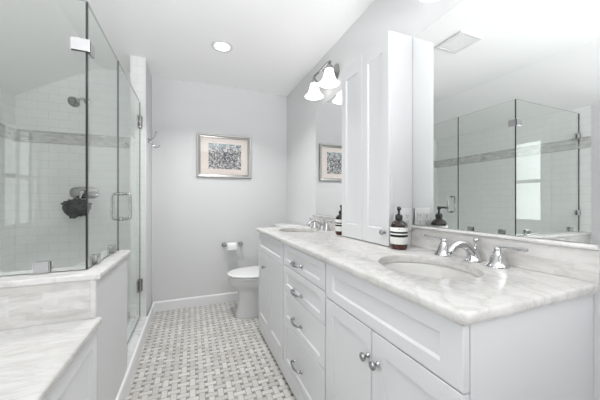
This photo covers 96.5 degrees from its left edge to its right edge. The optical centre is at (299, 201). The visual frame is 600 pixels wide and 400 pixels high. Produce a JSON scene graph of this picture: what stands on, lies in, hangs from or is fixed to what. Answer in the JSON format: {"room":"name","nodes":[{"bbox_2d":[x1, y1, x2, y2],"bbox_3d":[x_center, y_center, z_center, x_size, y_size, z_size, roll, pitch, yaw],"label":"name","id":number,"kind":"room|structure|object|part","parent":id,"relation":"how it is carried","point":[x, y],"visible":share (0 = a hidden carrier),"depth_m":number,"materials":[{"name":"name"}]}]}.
{"room":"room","nodes":[
{"label":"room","id":0,"kind":"room"},
{"bbox_2d":[0,86,14,271],"bbox_3d":[-2.239,0.130,1.520,0.120,2.133,1.772,0,0,-22],"label":"wall","id":1,"kind":"structure","parent":0,"point":[7,99],"depth_m":2.27,"materials":[{"name":"tile"}]},
{"bbox_2d":[0,123,15,140],"bbox_3d":[-2.177,-0.583,1.542,0.012,0.108,1.768,0,0,-22],"label":"trim","id":2,"kind":"structure","parent":1,"relation":"attached to","point":[6,131],"depth_m":2.26,"materials":[{"name":"tile"}]},
{"bbox_2d":[0,0,100,94],"bbox_3d":[-1.427,-1.151,0.347,0.747,0.565,4.553,0,0,-22],"label":"ceiling","id":3,"kind":"structure","parent":0,"point":[35,51],"depth_m":2.00,"materials":[{"name":"white paint"}]},
{"bbox_2d":[97,257,126,399],"bbox_3d":[-1.465,0.749,1.199,1.075,0.835,0.570,0,0,-22],"label":"wall","id":4,"kind":"structure","parent":0,"point":[112,287],"depth_m":1.35,"materials":[{"name":"white paint"}]},
{"bbox_2d":[0,280,90,330],"bbox_3d":[-1.367,0.411,0.927,1.053,0.159,0.008,0,0,-22],"label":"trim","id":5,"kind":"structure","parent":4,"relation":"attached to","point":[25,306],"depth_m":1.06,"materials":[{"name":"stone"}]},
{"bbox_2d":[0,250,129,288],"bbox_3d":[-1.458,0.318,1.200,1.089,0.028,0.597,0,0,-22],"label":"trim","id":6,"kind":"structure","parent":4,"relation":"on","point":[96,272],"depth_m":1.12,"materials":[{"name":"stone"}]},
{"bbox_2d":[4,0,87,275],"bbox_3d":[-1.412,-0.291,0.995,1.020,1.185,0.034,0,0,-22],"label":"glass screen","id":7,"kind":"object","parent":6,"relation":"on","point":[38,267],"visible":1,"depth_m":1.15,"materials":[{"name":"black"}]},
{"bbox_2d":[70,36,94,59],"bbox_3d":[-0.966,-0.681,1.193,0.069,0.055,0.070,0,0,-22],"label":"glass clamp","id":8,"kind":"object","parent":7,"relation":"attached to","point":[76,44],"visible":1,"depth_m":1.16,"materials":[{"name":"silver metal"}]},
{"bbox_2d":[86,2,118,268],"bbox_3d":[-1.046,-0.291,1.437,0.034,1.185,0.535,0,0,-22],"label":"glass screen","id":9,"kind":"object","parent":6,"relation":"on","point":[94,259],"visible":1,"depth_m":1.51,"materials":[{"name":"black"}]},
{"bbox_2d":[90,280,96,317],"bbox_3d":[-0.867,0.411,1.125,0.022,0.159,0.014,0,0,-22],"label":"trim","id":10,"kind":"structure","parent":4,"relation":"attached to","point":[93,283],"depth_m":1.12,"materials":[{"name":"stone"}]},
{"bbox_2d":[146,60,150,315],"bbox_3d":[-1.517,-0.063,2.574,0.114,2.460,0.356,0,0,-22],"label":"wall partition","id":11,"kind":"structure","parent":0,"point":[148,74],"depth_m":2.57,"materials":[{"name":"white paint"}]},
{"bbox_2d":[115,302,153,399],"bbox_3d":[-1.166,1.094,1.912,0.014,0.105,1.819,0,0,-22],"label":"baseboard","id":12,"kind":"structure","parent":11,"relation":"attached to","point":[121,395],"depth_m":1.82,"materials":[{"name":"white paint"}]},
{"bbox_2d":[130,55,143,318],"bbox_3d":[-1.460,-0.073,2.401,0.106,2.440,0.008,0,0,-22],"label":"tile","id":13,"kind":"structure","parent":11,"relation":"attached to","point":[136,63],"depth_m":2.40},
{"bbox_2d":[110,62,142,344],"bbox_3d":[-1.292,0.074,2.046,0.122,1.914,0.770,0,0,-22],"label":"shower door","id":14,"kind":"structure","parent":13,"relation":"attached to","point":[139,117],"depth_m":2.34,"materials":[{"name":"clear glass"}]},
{"bbox_3d":[-1.177,0.035,1.762,0.122,0.192,0.026,0,0,-22],"label":"handle","id":15,"kind":"part","parent":14,"relation":"part of","materials":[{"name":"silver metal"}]},
{"bbox_3d":[-1.290,0.074,2.041,0.010,1.914,0.759,0,0,-22],"label":"glass","id":16,"kind":"part","parent":14,"relation":"part of","materials":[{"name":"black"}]},
{"bbox_2d":[144,58,145,316],"bbox_3d":[-1.403,-0.123,2.423,0.016,2.340,0.010,0,0,-22],"label":"trim","id":17,"kind":"structure","parent":11,"relation":"attached to","point":[144,58],"depth_m":2.42,"materials":[{"name":"white paint"}]},
{"bbox_2d":[148,131,160,147],"bbox_3d":[-1.400,-0.595,2.577,0.104,0.167,0.048,0,0,-22],"label":"robe hook","id":18,"kind":"object","parent":11,"relation":"attached to","point":[149,140],"visible":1,"depth_m":2.57,"materials":[{"name":"grey metal"}]},
{"bbox_2d":[15,68,286,312],"bbox_3d":[-1.361,-0.073,2.894,2.776,2.540,0.120,0,0,-22],"label":"wall","id":19,"kind":"structure","parent":0,"point":[192,215],"depth_m":2.80,"materials":[{"name":"white paint"}]},
{"bbox_2d":[15,129,129,147],"bbox_3d":[-2.077,-0.583,2.534,0.939,0.108,0.012,0,0,-22],"label":"trim","id":20,"kind":"structure","parent":19,"relation":"attached to","point":[23,135],"depth_m":2.50,"materials":[{"name":"tile"}]},
{"bbox_2d":[67,97,90,106],"bbox_3d":[-2.027,-0.912,2.455,0.093,0.142,0.215,0,0,-11],"label":"shower","id":21,"kind":"object","parent":19,"relation":"attached to","point":[73,101],"visible":0.91,"depth_m":2.38,"materials":[{"name":"silver metal"}]},
{"bbox_2d":[70,187,98,198],"bbox_3d":[-2.033,-0.067,2.510,0.230,0.132,0.087,0,0,-22],"label":"shower valve","id":22,"kind":"object","parent":19,"relation":"attached to","point":[76,192],"visible":0.84,"depth_m":2.53,"materials":[{"name":"grey metal"}]},
{"bbox_2d":[60,198,91,218],"bbox_3d":[-2.016,0.065,2.414,0.235,0.190,0.128,0,0,-22],"label":"washcloth","id":23,"kind":"object","parent":22,"relation":"hanging from","point":[74,208],"visible":0.93,"depth_m":2.38,"materials":[{"name":"grey fabric"}]},
{"bbox_3d":[-2.031,-0.053,2.505,0.053,0.103,0.077,0,0,-22],"label":"handle","id":24,"kind":"part","parent":22,"relation":"part of","materials":[{"name":"silver metal"}]},
{"bbox_2d":[154,291,237,311],"bbox_3d":[-0.838,1.094,3.033,1.461,0.105,0.014,0,0,-22],"label":"baseboard","id":25,"kind":"structure","parent":19,"relation":"attached to","point":[174,304],"depth_m":2.91,"materials":[{"name":"white paint"}]},
{"bbox_2d":[197,133,250,178],"bbox_3d":[-0.848,-0.504,3.023,0.591,0.480,0.024,0,0,-22],"label":"framed picture","id":26,"kind":"object","parent":19,"relation":"attached to","point":[218,156],"visible":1,"depth_m":3.02,"materials":[{"name":"grey metal"}]},
{"bbox_2d":[209,143,240,169],"bbox_3d":[-0.846,-0.503,3.030,0.357,0.282,0.001,0,0,-22],"label":"print","id":27,"kind":"object","parent":26,"relation":"attached to","point":[222,156],"depth_m":3.03},
{"bbox_2d":[221,241,242,246],"bbox_3d":[-0.760,0.492,3.028,0.241,0.054,0.081,0,0,-22],"label":"paper holder","id":28,"kind":"object","parent":19,"relation":"attached to","point":[240,243],"visible":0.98,"depth_m":3.02,"materials":[{"name":"grey metal"}]},
{"bbox_2d":[227,242,236,249],"bbox_3d":[-0.764,0.504,2.996,0.099,0.076,0.077,0,0,-22],"label":"toilet roll","id":29,"kind":"object","parent":28,"relation":"on","point":[230,246],"visible":1,"depth_m":2.97,"materials":[{"name":"white paper"}]},
{"bbox_2d":[125,301,295,399],"bbox_3d":[-0.103,1.149,0.947,1.661,0.002,4.433,0,0,-22],"label":"floor","id":30,"kind":"structure","parent":0,"point":[207,352],"depth_m":1.92,"materials":[{"name":"white tile"}]},
{"bbox_2d":[0,317,101,399],"bbox_3d":[-0.961,0.819,-0.025,1.089,0.655,2.074,0,0,-22],"label":"tub deck","id":31,"kind":"object","parent":30,"relation":"on","point":[55,361],"visible":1,"depth_m":0.90,"materials":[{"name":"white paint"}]},
{"bbox_3d":[-0.480,0.834,0.169,0.020,0.619,2.073,0,0,-22],"label":"panel","id":32,"kind":"part","parent":31,"relation":"part of","materials":[{"name":"white paint"}]},
{"bbox_2d":[127,316,146,367],"bbox_3d":[-1.294,1.100,2.018,0.142,0.113,0.820,0,0,-22],"label":"curb","id":33,"kind":"object","parent":30,"relation":"on","point":[131,323],"visible":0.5,"depth_m":2.11,"materials":[{"name":"stone"}]},
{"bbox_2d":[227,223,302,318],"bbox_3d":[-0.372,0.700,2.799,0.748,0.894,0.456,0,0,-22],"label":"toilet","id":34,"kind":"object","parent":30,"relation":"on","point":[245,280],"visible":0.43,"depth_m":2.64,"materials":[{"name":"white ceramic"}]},
{"bbox_3d":[-0.479,0.725,2.756,0.516,0.028,0.408,0,0,-22],"label":"lid","id":35,"kind":"part","parent":34,"relation":"part of","materials":[{"name":"white plastic"}]},
{"bbox_3d":[-0.481,0.752,2.755,0.510,0.016,0.404,0,0,-22],"label":"seat","id":36,"kind":"part","parent":34,"relation":"part of","materials":[{"name":"white plastic"}]},
{"bbox_3d":[-0.405,0.954,2.786,0.665,0.384,0.396,0,0,-22],"label":"bowl","id":37,"kind":"part","parent":34,"relation":"part of","materials":[{"name":"white ceramic"}]},
{"bbox_3d":[-0.127,0.269,2.898,0.219,0.033,0.456,0,0,-22],"label":"tank lid","id":38,"kind":"part","parent":34,"relation":"part of","materials":[{"name":"white ceramic"}]},
{"bbox_2d":[259,232,593,399],"bbox_3d":[0.229,0.707,1.567,0.576,0.878,1.926,0,0,-22],"label":"vanity cabinet","id":39,"kind":"object","parent":30,"relation":"on","point":[332,333],"visible":0.99,"depth_m":0.78,"materials":[{"name":"white paint"}]},
{"bbox_3d":[-0.292,0.722,2.207,0.020,0.599,0.338,0,0,-22],"label":"door","id":40,"kind":"part","parent":39,"relation":"part of","materials":[{"name":"white paint"}]},
{"bbox_3d":[-0.164,0.722,1.890,0.020,0.599,0.338,0,0,-22],"label":"door","id":41,"kind":"part","parent":39,"relation":"part of","materials":[{"name":"white paint"}]},
{"bbox_3d":[0.004,1.073,1.476,0.020,0.096,1.926,0,0,-22],"label":"rail","id":42,"kind":"part","parent":39,"relation":"part of","materials":[{"name":"white paint"}]},
{"bbox_3d":[-0.029,0.918,1.482,0.034,0.022,0.134,0,0,-22],"label":"handle","id":43,"kind":"part","parent":39,"relation":"part of","materials":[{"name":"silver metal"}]},
{"bbox_3d":[-0.029,0.675,1.482,0.034,0.022,0.134,0,0,-22],"label":"handle","id":44,"kind":"part","parent":39,"relation":"part of","materials":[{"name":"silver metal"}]},
{"bbox_3d":[-0.029,0.511,1.482,0.034,0.022,0.134,0,0,-22],"label":"handle","id":45,"kind":"part","parent":39,"relation":"part of","materials":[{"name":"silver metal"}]},
{"bbox_3d":[-0.029,0.352,1.482,0.034,0.022,0.134,0,0,-22],"label":"handle","id":46,"kind":"part","parent":39,"relation":"part of","materials":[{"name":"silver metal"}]},
{"bbox_3d":[0.012,0.887,1.454,0.020,0.266,0.571,0,0,-22],"label":"drawer","id":47,"kind":"part","parent":39,"relation":"part of","materials":[{"name":"white paint"}]},
{"bbox_3d":[0.012,0.653,1.454,0.020,0.194,0.571,0,0,-22],"label":"drawer","id":48,"kind":"part","parent":39,"relation":"part of","materials":[{"name":"white paint"}]},
{"bbox_3d":[0.012,0.477,1.454,0.020,0.149,0.571,0,0,-22],"label":"drawer","id":49,"kind":"part","parent":39,"relation":"part of","materials":[{"name":"white paint"}]},
{"bbox_3d":[0.012,0.336,1.454,0.020,0.126,0.571,0,0,-22],"label":"drawer","id":50,"kind":"part","parent":39,"relation":"part of","materials":[{"name":"white paint"}]},
{"bbox_3d":[0.183,0.722,1.029,0.020,0.599,0.317,0,0,-22],"label":"door","id":51,"kind":"part","parent":39,"relation":"part of","materials":[{"name":"white paint"}]},
{"bbox_3d":[0.213,0.515,0.887,0.030,0.029,0.029,0,0,-22],"label":"knob","id":52,"kind":"part","parent":39,"relation":"part of","materials":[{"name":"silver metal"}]},
{"bbox_3d":[0.232,0.515,0.840,0.030,0.029,0.029,0,0,-22],"label":"knob","id":53,"kind":"part","parent":39,"relation":"part of","materials":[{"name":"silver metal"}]},
{"bbox_3d":[0.303,0.722,0.731,0.020,0.599,0.317,0,0,-22],"label":"door","id":54,"kind":"part","parent":39,"relation":"part of","materials":[{"name":"white paint"}]},
{"bbox_2d":[257,226,599,324],"bbox_3d":[0.238,0.252,1.571,0.558,0.030,1.955,0,0,-22],"label":"countertop","id":55,"kind":"structure","parent":39,"relation":"on","point":[498,293],"depth_m":0.80,"materials":[{"name":"stone"}]},
{"bbox_2d":[287,231,307,232],"bbox_3d":[-0.011,0.337,2.196,0.338,0.139,0.398,0,0,-22],"label":"sink","id":56,"kind":"object","parent":55,"relation":"in","point":[287,231],"visible":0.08,"depth_m":2.37,"materials":[{"name":"white ceramic"}]},
{"bbox_2d":[306,218,331,230],"bbox_3d":[0.131,0.192,2.242,0.176,0.088,0.417,0,0,-22],"label":"faucet","id":57,"kind":"object","parent":55,"relation":"on","point":[324,226],"visible":0.99,"depth_m":2.22,"materials":[{"name":"silver metal"}]},
{"bbox_3d":[0.136,0.194,2.231,0.176,0.084,0.068,0,0,-22],"label":"spout","id":58,"kind":"part","parent":57,"relation":"part of","materials":[{"name":"silver metal"}]},
{"bbox_3d":[0.130,0.200,2.362,0.072,0.072,0.072,0,0,-22],"label":"handle","id":59,"kind":"part","parent":57,"relation":"part of","materials":[{"name":"silver metal"}]},
{"bbox_3d":[0.214,0.200,2.155,0.072,0.072,0.072,0,0,-22],"label":"handle","id":60,"kind":"part","parent":57,"relation":"part of","materials":[{"name":"silver metal"}]},
{"bbox_2d":[335,205,341,234],"bbox_3d":[0.290,0.131,1.886,0.083,0.210,0.083,0,0,-22],"label":"soap bottle","id":61,"kind":"object","parent":55,"relation":"on","point":[338,221],"visible":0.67,"depth_m":1.86,"materials":[{"name":"brown glass"}]},
{"bbox_3d":[0.290,0.147,1.886,0.081,0.122,0.081,0,0,-22],"label":"glass","id":62,"kind":"part","parent":61,"relation":"part of","materials":[{"name":"black glass"}]},
{"bbox_2d":[342,30,411,245],"bbox_3d":[0.424,-0.319,1.603,0.188,1.109,0.464,0,0,-22],"label":"cabinet","id":63,"kind":"object","parent":55,"relation":"on","point":[377,85],"visible":0.97,"depth_m":1.47,"materials":[{"name":"white paint"}]},
{"bbox_3d":[0.331,-0.320,1.691,0.020,1.102,0.230,0,0,-22],"label":"door","id":64,"kind":"part","parent":63,"relation":"part of","materials":[{"name":"white paint"}]},
{"bbox_3d":[0.418,-0.320,1.476,0.020,1.102,0.230,0,0,-22],"label":"door","id":65,"kind":"part","parent":63,"relation":"part of","materials":[{"name":"white paint"}]},
{"bbox_2d":[394,208,411,230],"bbox_3d":[0.536,0.096,1.393,0.116,0.118,0.010,0,0,-22],"label":"power outlet","id":66,"kind":"object","parent":63,"relation":"attached to","point":[406,213],"visible":0.61,"depth_m":1.40,"materials":[{"name":"white plastic"}]},
{"bbox_2d":[404,213,409,225],"bbox_3d":[0.559,0.096,1.399,0.033,0.068,0.003,0,0,-22],"label":"socket","id":67,"kind":"object","parent":66,"relation":"attached to","point":[406,215],"depth_m":1.40,"materials":[{"name":"white plastic"}]},
{"bbox_2d":[390,206,407,249],"bbox_3d":[0.489,0.131,1.326,0.083,0.210,0.083,0,0,-22],"label":"soap bottle","id":68,"kind":"object","parent":55,"relation":"on","point":[398,228],"visible":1,"depth_m":1.29,"materials":[{"name":"brown glass"}]},
{"bbox_3d":[0.489,0.147,1.326,0.081,0.122,0.081,0,0,-22],"label":"glass","id":69,"kind":"part","parent":68,"relation":"part of","materials":[{"name":"black glass"}]},
{"bbox_2d":[382,262,479,278],"bbox_3d":[0.469,0.337,0.996,0.338,0.139,0.398,0,0,-22],"label":"sink","id":70,"kind":"object","parent":55,"relation":"in","point":[415,268],"visible":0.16,"depth_m":1.14,"materials":[{"name":"white ceramic"}]},
{"bbox_2d":[424,234,528,268],"bbox_3d":[0.632,0.192,1.055,0.176,0.088,0.417,0,0,-22],"label":"faucet","id":71,"kind":"object","parent":55,"relation":"on","point":[497,259],"visible":1,"depth_m":1.02,"materials":[{"name":"silver metal"}]},
{"bbox_3d":[0.610,0.166,1.216,0.016,0.023,0.103,0,0,-27],"label":"lever","id":72,"kind":"part","parent":71,"relation":"part of","materials":[{"name":"silver metal"}]},
{"bbox_3d":[0.631,0.200,1.176,0.072,0.072,0.072,0,0,-22],"label":"handle","id":73,"kind":"part","parent":71,"relation":"part of","materials":[{"name":"silver metal"}]},
{"bbox_3d":[0.636,0.194,1.044,0.176,0.084,0.068,0,0,-22],"label":"spout","id":74,"kind":"part","parent":71,"relation":"part of","materials":[{"name":"silver metal"}]},
{"bbox_3d":[0.703,0.177,1.071,0.023,0.058,0.023,0,0,-22],"label":"lift rod","id":75,"kind":"part","parent":71,"relation":"part of","materials":[{"name":"silver metal"}]},
{"bbox_3d":[0.715,0.200,0.968,0.072,0.072,0.072,0,0,-22],"label":"handle","id":76,"kind":"part","parent":71,"relation":"part of","materials":[{"name":"silver metal"}]},
{"bbox_3d":[0.728,0.166,0.925,0.016,0.023,0.103,0,0,-17],"label":"lever","id":77,"kind":"part","parent":71,"relation":"part of","materials":[{"name":"silver metal"}]},
{"bbox_3d":[0.612,0.695,0.693,0.521,0.852,0.020,0,0,-22],"label":"panel","id":78,"kind":"part","parent":39,"relation":"part of","materials":[{"name":"white paint"}]},
{"bbox_2d":[55,0,373,95],"bbox_3d":[-0.140,-1.353,0.867,2.029,0.120,4.553,0,0,-22],"label":"ceiling","id":79,"kind":"structure","parent":0,"point":[276,44],"depth_m":2.07,"materials":[{"name":"white paint"}]},
{"bbox_2d":[211,40,232,52],"bbox_3d":[-0.651,-1.290,2.239,0.176,0.006,0.176,0,0,-22],"label":"recessed light","id":80,"kind":"object","parent":79,"relation":"in","point":[220,47],"visible":1,"depth_m":2.23,"materials":[{"name":"white plastic"}]},
{"bbox_2d":[287,0,599,399],"bbox_3d":[0.722,-0.073,1.280,0.120,2.540,4.433,0,0,-22],"label":"wall","id":81,"kind":"structure","parent":0,"point":[406,17],"depth_m":2.19,"materials":[{"name":"white paint"}]},
{"bbox_2d":[305,60,339,99],"bbox_3d":[0.195,-0.996,2.138,0.214,0.237,0.422,0,0,-22],"label":"wall sconce","id":82,"kind":"object","parent":81,"relation":"attached to","point":[331,74],"visible":1,"depth_m":2.13,"materials":[{"name":"white glass"}]},
{"bbox_3d":[0.119,-0.934,2.250,0.158,0.113,0.158,0,0,-22],"label":"lamp shade","id":83,"kind":"part","parent":82,"relation":"part of","materials":[{"name":"white glass"}]},
{"bbox_3d":[0.218,-0.934,2.006,0.158,0.113,0.158,0,0,-22],"label":"lamp shade","id":84,"kind":"part","parent":82,"relation":"part of","materials":[{"name":"white glass"}]},
{"bbox_2d":[312,214,335,229],"bbox_3d":[0.269,0.181,2.215,0.018,0.109,0.783,0,0,-22],"label":"backsplash","id":85,"kind":"structure","parent":81,"relation":"attached to","point":[317,217],"depth_m":2.29,"materials":[{"name":"stone"}]},
{"bbox_3d":[0.269,0.135,2.215,0.018,0.016,0.783,0,0,-22],"label":"pencil trim","id":86,"kind":"part","parent":85,"relation":"part of","materials":[{"name":"stone"}]},
{"bbox_2d":[316,91,341,215],"bbox_3d":[0.286,-0.370,2.194,0.003,0.990,0.731,0,0,-22],"label":"wall mirror","id":87,"kind":"object","parent":81,"relation":"attached to","point":[329,114],"visible":0.64,"depth_m":2.28,"materials":[{"name":"silver metal"}]},
{"bbox_2d":[420,0,437,1],"bbox_3d":[0.649,-1.011,1.013,0.214,0.237,0.422,0,0,-22],"label":"wall sconce","id":88,"kind":"object","parent":81,"relation":"attached to","point":[420,0],"visible":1,"depth_m":1.20,"materials":[{"name":"white glass"}]},
{"bbox_2d":[411,225,599,283],"bbox_3d":[0.722,0.181,1.092,0.018,0.109,0.704,0,0,-22],"label":"backsplash","id":89,"kind":"structure","parent":81,"relation":"attached to","point":[579,261],"depth_m":0.91,"materials":[{"name":"stone"}]},
{"bbox_3d":[0.722,0.135,1.092,0.018,0.016,0.704,0,0,-22],"label":"pencil trim","id":90,"kind":"part","parent":89,"relation":"part of","materials":[{"name":"stone"}]},
{"bbox_2d":[413,0,599,243],"bbox_3d":[0.747,-0.370,1.053,0.003,0.990,0.794,0,0,-22],"label":"wall mirror","id":91,"kind":"object","parent":81,"relation":"attached to","point":[506,93],"visible":1,"depth_m":0.99,"materials":[{"name":"silver metal"}]}
]}

